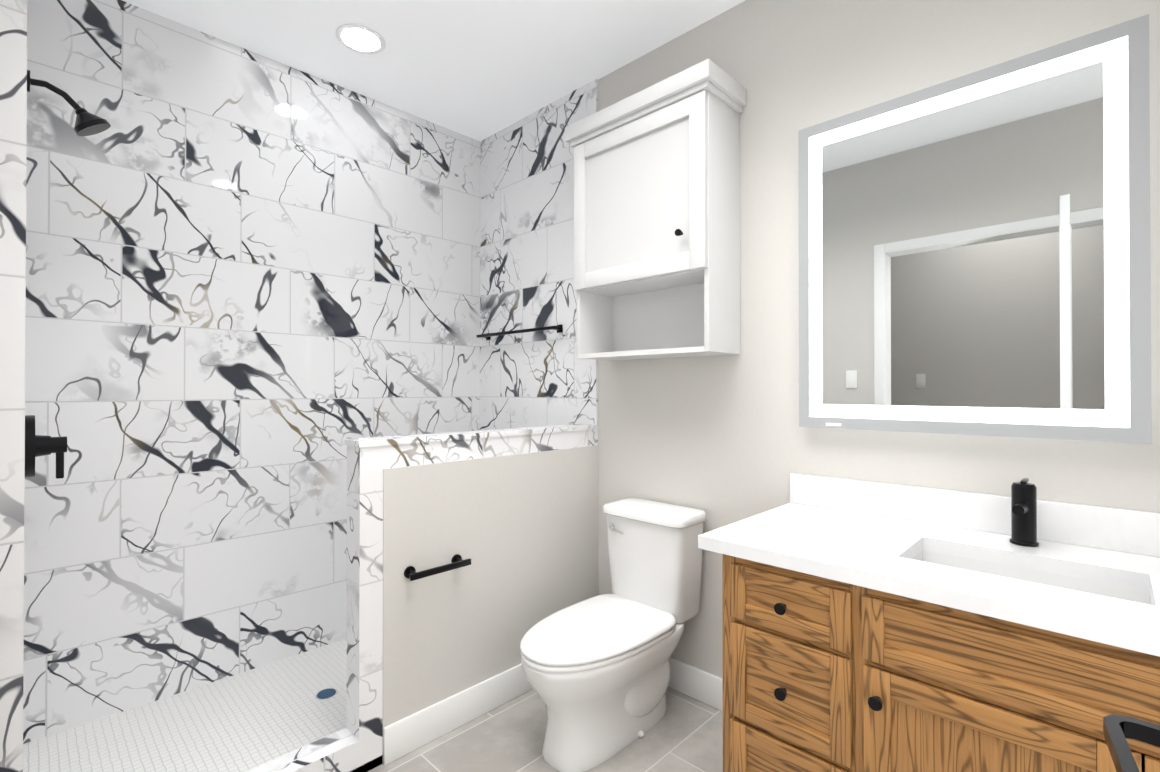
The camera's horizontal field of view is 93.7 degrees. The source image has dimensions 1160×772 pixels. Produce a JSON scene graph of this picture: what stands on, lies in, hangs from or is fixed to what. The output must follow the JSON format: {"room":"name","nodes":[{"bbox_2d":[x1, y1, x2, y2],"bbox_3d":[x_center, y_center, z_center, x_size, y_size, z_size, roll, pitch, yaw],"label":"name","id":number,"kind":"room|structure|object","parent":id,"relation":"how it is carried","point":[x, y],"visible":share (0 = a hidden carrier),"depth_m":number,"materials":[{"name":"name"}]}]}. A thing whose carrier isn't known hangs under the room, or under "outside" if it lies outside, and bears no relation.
{"room":"bathroom","nodes":[
{"label":"bathroom","id":0,"kind":"room"},
{"bbox_2d":[0,0,26,771],"bbox_3d":[-0.844,-0.110,0.696,3.250,2.760,0.192,0,0,44],"label":"wall","id":1,"kind":"structure","parent":0,"point":[13,77],"depth_m":1.22,"materials":[{"name":"tile"}]},
{"bbox_2d":[25,415,66,478],"bbox_3d":[-1.572,0.180,1.601,0.180,0.190,0.089,0,0,44],"label":"shower valve","id":2,"kind":"object","parent":1,"relation":"attached to","point":[39,445],"visible":0.9,"depth_m":1.57,"materials":[{"name":"black metal"}]},
{"bbox_2d":[27,70,110,135],"bbox_3d":[-1.538,-0.840,1.642,0.094,0.150,0.186,0,0,44],"label":"shower head","id":3,"kind":"object","parent":1,"relation":"attached to","point":[87,123],"visible":0.92,"depth_m":1.64},
{"bbox_2d":[23,0,479,743],"bbox_3d":[-1.370,-0.100,2.555,0.100,2.760,2.122,0,0,44],"label":"wall","id":4,"kind":"structure","parent":0,"point":[253,290],"depth_m":2.28,"materials":[{"name":"tile"}]},
{"bbox_2d":[122,0,744,140],"bbox_3d":[-0.136,-1.516,1.431,3.450,0.060,2.222,0,0,44],"label":"ceiling","id":5,"kind":"structure","parent":0,"point":[479,70],"depth_m":2.34,"materials":[{"name":"paint"}]},
{"bbox_2d":[335,24,385,54],"bbox_3d":[-0.935,-1.478,2.322,0.200,0.006,0.200,0,0,44],"label":"recessed light","id":6,"kind":"object","parent":5,"relation":"in","point":[361,39],"visible":1,"depth_m":2.31,"materials":[{"name":"white plastic"}]},
{"bbox_2d":[345,424,598,771],"bbox_3d":[-0.353,0.731,2.227,0.122,1.095,1.166,0,0,44],"label":"wall","id":7,"kind":"structure","parent":0,"point":[512,514],"depth_m":2.04,"materials":[{"name":"paint"}]},
{"bbox_2d":[247,727,358,771],"bbox_3d":[-1.027,1.217,1.539,0.100,0.115,0.770,0,0,44],"label":"sill","id":8,"kind":"structure","parent":7,"relation":"attached to","point":[337,751],"depth_m":1.73,"materials":[{"name":"stone"}]},
{"bbox_2d":[404,554,470,580],"bbox_3d":[-0.509,0.652,1.952,0.061,0.042,0.244,0,0,44],"label":"paper holder","id":9,"kind":"object","parent":7,"relation":"attached to","point":[412,574],"visible":1,"depth_m":1.92,"materials":[{"name":"black metal"}]},
{"bbox_2d":[480,0,1159,677],"bbox_3d":[0.601,-0.102,2.179,3.450,2.760,0.112,0,0,44],"label":"wall","id":10,"kind":"structure","parent":0,"point":[722,440],"depth_m":2.06,"materials":[{"name":"paint"}]},
{"bbox_2d":[476,324,562,339],"bbox_3d":[-0.344,-0.292,2.973,0.670,0.040,0.067,0,0,44],"label":"towel bar","id":11,"kind":"object","parent":10,"relation":"attached to","point":[558,328],"visible":1,"depth_m":2.90,"materials":[{"name":"black metal"}]},
{"bbox_2d":[565,59,745,360],"bbox_3d":[0.284,-0.629,2.231,0.719,1.015,0.280,0,0,44],"label":"upper cabinet","id":12,"kind":"object","parent":10,"relation":"attached to","point":[657,220],"visible":1,"depth_m":2.11,"materials":[{"name":"white wood"}]},
{"bbox_2d":[668,657,722,711],"bbox_3d":[0.447,1.216,2.250,0.987,0.125,0.014,0,0,44],"label":"baseboard","id":13,"kind":"structure","parent":10,"relation":"attached to","point":[705,687],"depth_m":2.21,"materials":[{"name":"white wood"}]},
{"bbox_2d":[798,14,1151,443],"bbox_3d":[1.081,-0.377,1.616,0.847,1.034,0.044,0,0,44],"label":"led mirror","id":14,"kind":"object","parent":10,"relation":"attached to","point":[974,253],"visible":1,"depth_m":1.52,"materials":[{"name":"white mirror"}]},
{"bbox_2d":[790,473,1159,556],"bbox_3d":[1.230,0.362,1.485,1.326,0.104,0.020,0,0,44],"label":"backsplash","id":15,"kind":"structure","parent":10,"relation":"attached to","point":[1131,531],"depth_m":1.56,"materials":[{"name":"white stone"}]},
{"bbox_2d":[1103,714,1159,771],"bbox_3d":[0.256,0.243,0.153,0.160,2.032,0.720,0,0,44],"label":"door handle","id":16,"kind":"object","parent":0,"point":[1118,730],"depth_m":0.42,"materials":[{"name":"black metal"}]},
{"label":"outside","id":17,"kind":"structure","parent":0,"visible":0},
{"bbox_2d":[23,638,722,771],"bbox_3d":[-0.136,1.289,1.415,3.450,0.090,2.222,0,0,44],"label":"floor","id":18,"kind":"structure","parent":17,"point":[248,720],"depth_m":1.96,"materials":[{"name":"tile"}]},
{"bbox_2d":[315,688,337,699],"bbox_3d":[-1.026,1.245,2.200,0.084,0.005,0.084,0,0,44],"label":"shower drain","id":19,"kind":"object","parent":18,"relation":"on","point":[326,693],"visible":1,"depth_m":2.19,"materials":[{"name":"blue metal"}]},
{"bbox_2d":[520,498,705,771],"bbox_3d":[0.107,0.888,2.031,0.412,0.778,0.772,0,0,44],"label":"toilet","id":20,"kind":"object","parent":18,"relation":"on","point":[596,670],"visible":1,"depth_m":1.96,"materials":[{"name":"white ceramic"}]},
{"bbox_2d":[706,545,1159,771],"bbox_3d":[1.032,0.860,1.236,1.265,0.824,0.648,0,0,44],"label":"bathroom vanity","id":21,"kind":"object","parent":18,"relation":"on","point":[869,626],"depth_m":1.15,"materials":[{"name":"wood"}]},
{"bbox_2d":[698,501,1159,648],"bbox_3d":[1.019,0.431,1.269,1.326,0.036,0.623,0,0,44],"label":"countertop","id":22,"kind":"structure","parent":21,"relation":"on","point":[860,546],"depth_m":1.42,"materials":[{"name":"white stone"}]},
{"bbox_2d":[1010,478,1038,546],"bbox_3d":[1.140,0.330,1.401,0.060,0.165,0.181,0,0,44],"label":"faucet","id":23,"kind":"object","parent":22,"relation":"on","point":[1023,512],"visible":1,"depth_m":1.41,"materials":[{"name":"black metal"}]},
{"bbox_2d":[898,545,1153,616],"bbox_3d":[1.010,0.506,1.255,0.453,0.139,0.264,0,0,44],"label":"sink","id":24,"kind":"object","parent":22,"relation":"in","point":[1098,590],"depth_m":1.24,"materials":[{"name":"white ceramic"}]}
]}

